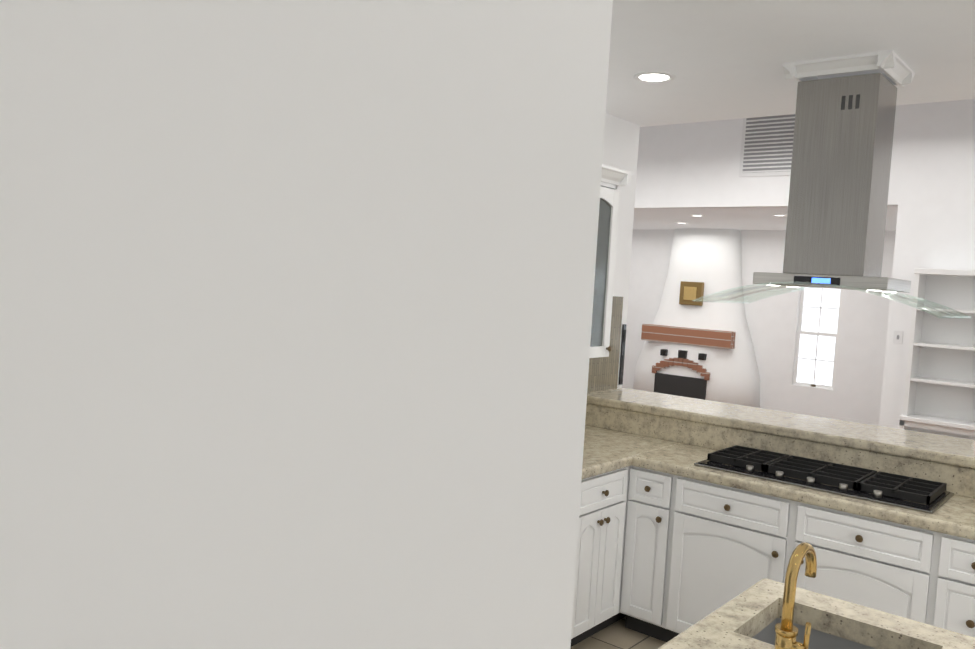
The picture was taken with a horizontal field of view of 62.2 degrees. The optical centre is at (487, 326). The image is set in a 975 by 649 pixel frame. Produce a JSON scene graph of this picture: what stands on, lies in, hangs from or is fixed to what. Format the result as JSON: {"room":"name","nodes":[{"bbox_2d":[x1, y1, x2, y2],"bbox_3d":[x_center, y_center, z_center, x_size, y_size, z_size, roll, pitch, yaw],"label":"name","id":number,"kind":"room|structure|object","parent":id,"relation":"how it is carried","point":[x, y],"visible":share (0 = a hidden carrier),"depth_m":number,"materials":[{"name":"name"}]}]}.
{"room":"kitchen","nodes":[
{"label":"kitchen","id":0,"kind":"room"},
{"bbox_2d":[570,616,666,648],"bbox_3d":[1.205,1.785,1.501,5.620,0.060,4.860,6,4,39],"label":"floor","id":1,"kind":"structure","parent":0,"point":[618,634],"depth_m":4.05,"materials":[{"name":"beige tile"}]},
{"bbox_2d":[0,0,612,648],"bbox_3d":[-0.692,0.499,0.492,1.292,2.405,0.888,6,4,39],"label":"wall","id":2,"kind":"structure","parent":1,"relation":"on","point":[296,302],"depth_m":0.19,"materials":[{"name":"white paint"}]},
{"bbox_2d":[571,388,974,646],"bbox_3d":[1.284,1.071,3.799,2.697,1.100,1.928,6,4,39],"label":"base cabinet","id":3,"kind":"object","parent":1,"relation":"on","point":[692,511],"depth_m":3.82,"materials":[{"name":"white wood"}]},
{"bbox_2d":[658,542,974,648],"bbox_3d":[1.097,1.143,1.628,1.509,1.192,0.949,6,4,39],"label":"kitchen island","id":4,"kind":"object","parent":1,"relation":"on","point":[764,613],"visible":1,"depth_m":2.12,"materials":[{"name":"beige stone"}]},
{"bbox_2d":[602,113,639,387],"bbox_3d":[-0.376,0.107,3.891,0.120,2.820,3.890,6,4,39],"label":"wall","id":5,"kind":"structure","parent":0,"point":[621,144],"depth_m":5.20,"materials":[{"name":"paint"}]},
{"bbox_2d":[587,296,622,391],"bbox_3d":[0.273,0.153,4.576,0.009,0.680,1.848,6,4,39],"label":"backsplash","id":6,"kind":"structure","parent":5,"relation":"attached to","point":[603,373],"depth_m":5.20,"materials":[{"name":"granite"}]},
{"bbox_2d":[590,164,632,357],"bbox_3d":[0.243,-0.348,4.160,0.407,1.026,1.178,6,4,39],"label":"upper cabinet","id":7,"kind":"object","parent":5,"relation":"attached to","point":[612,178],"visible":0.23,"depth_m":4.40,"materials":[{"name":"white wood"}]},
{"bbox_2d":[618,324,626,384],"bbox_3d":[0.891,0.185,5.322,0.013,0.400,0.040,6,4,39],"label":"light switch panel","id":8,"kind":"object","parent":5,"relation":"attached to","point":[622,354],"visible":1,"depth_m":5.32,"materials":[{"name":"black"}]},
{"bbox_2d":[622,229,895,425],"bbox_3d":[3.324,-0.160,12.129,6.680,2.800,0.120,6,4,39],"label":"wall","id":9,"kind":"structure","parent":0,"point":[855,395],"depth_m":11.37,"materials":[{"name":"white paint"}]},
{"bbox_2d":[624,278,629,358],"bbox_3d":[2.050,-0.166,13.186,0.600,1.500,0.120,6,4,39],"label":"sunroom window","id":10,"kind":"structure","parent":9,"relation":"in","point":[627,309],"depth_m":12.95,"materials":[{"name":"white"}]},
{"bbox_2d":[791,287,842,390],"bbox_3d":[4.548,0.102,11.117,0.590,1.500,0.120,6,4,39],"label":"sunroom window","id":11,"kind":"structure","parent":9,"relation":"in","point":[798,324],"depth_m":11.15,"materials":[{"name":"white"}]},
{"bbox_2d":[633,206,897,230],"bbox_3d":[2.459,-1.482,10.915,6.680,0.120,3.070,6,4,39],"label":"ceiling","id":12,"kind":"structure","parent":0,"point":[728,218],"depth_m":10.12,"materials":[{"name":"paint"}]},
{"bbox_2d":[606,0,974,126],"bbox_3d":[1.466,-1.126,1.440,5.860,0.140,5.390,6,4,39],"label":"ceiling","id":13,"kind":"structure","parent":0,"point":[723,59],"depth_m":3.45,"materials":[{"name":"paint"}]},
{"bbox_2d":[634,71,674,82],"bbox_3d":[0.831,-1.241,4.024,0.202,0.010,0.202,6,4,39],"label":"recessed light","id":14,"kind":"object","parent":13,"relation":"in","point":[654,76],"visible":1,"depth_m":4.01,"materials":[{"name":"white"}]},
{"bbox_2d":[693,50,970,317],"bbox_3d":[1.617,-0.627,3.717,1.040,1.104,0.680,6,4,39],"label":"range hood","id":15,"kind":"object","parent":13,"relation":"hanging from","point":[840,176],"visible":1,"depth_m":3.59,"materials":[{"name":"silver metal"}]},
{"bbox_2d":[634,99,974,428],"bbox_3d":[4.390,-0.810,7.229,8.440,4.800,0.150,6,4,39],"label":"wall","id":16,"kind":"structure","parent":0,"point":[931,192],"depth_m":7.57,"materials":[{"name":"paint"}]},
{"bbox_2d":[739,114,794,176],"bbox_3d":[2.923,-1.908,8.321,0.640,0.710,0.020,6,4,39],"label":"air vent","id":17,"kind":"object","parent":16,"relation":"in","point":[766,145],"visible":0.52,"depth_m":8.34,"materials":[{"name":"white metal"}]},
{"bbox_2d":[893,331,902,343],"bbox_3d":[3.853,0.101,7.580,0.080,0.120,0.010,6,4,39],"label":"light switch","id":18,"kind":"object","parent":16,"relation":"attached to","point":[898,337],"visible":1,"depth_m":7.58,"materials":[{"name":"white plastic"}]},
{"bbox_3d":[2.814,1.492,7.984,11.440,0.060,7.180,6,4,39],"label":"floor","id":19,"kind":"structure","parent":0,"visible":0},
{"bbox_2d":[633,228,759,407],"bbox_3d":[3.025,-0.100,11.887,1.960,2.675,0.630,6,4,39],"label":"fireplace","id":20,"kind":"object","parent":19,"relation":"on","point":[703,350],"visible":1,"depth_m":11.66,"materials":[{"name":"paint"}]},
{"bbox_2d":[899,268,974,439],"bbox_3d":[5.608,0.696,5.922,4.620,2.095,0.327,6,4,39],"label":"built-in shelf","id":21,"kind":"object","parent":19,"relation":"on","point":[939,397],"visible":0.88,"depth_m":7.28,"materials":[{"name":"white wood"}]},
{"label":"outside","id":22,"kind":"structure","parent":0,"visible":0},
{"bbox_2d":[797,288,839,385],"bbox_3d":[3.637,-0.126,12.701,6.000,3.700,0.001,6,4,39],"label":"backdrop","id":23,"kind":"structure","parent":22,"point":[815,322],"depth_m":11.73,"materials":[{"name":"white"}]}
]}

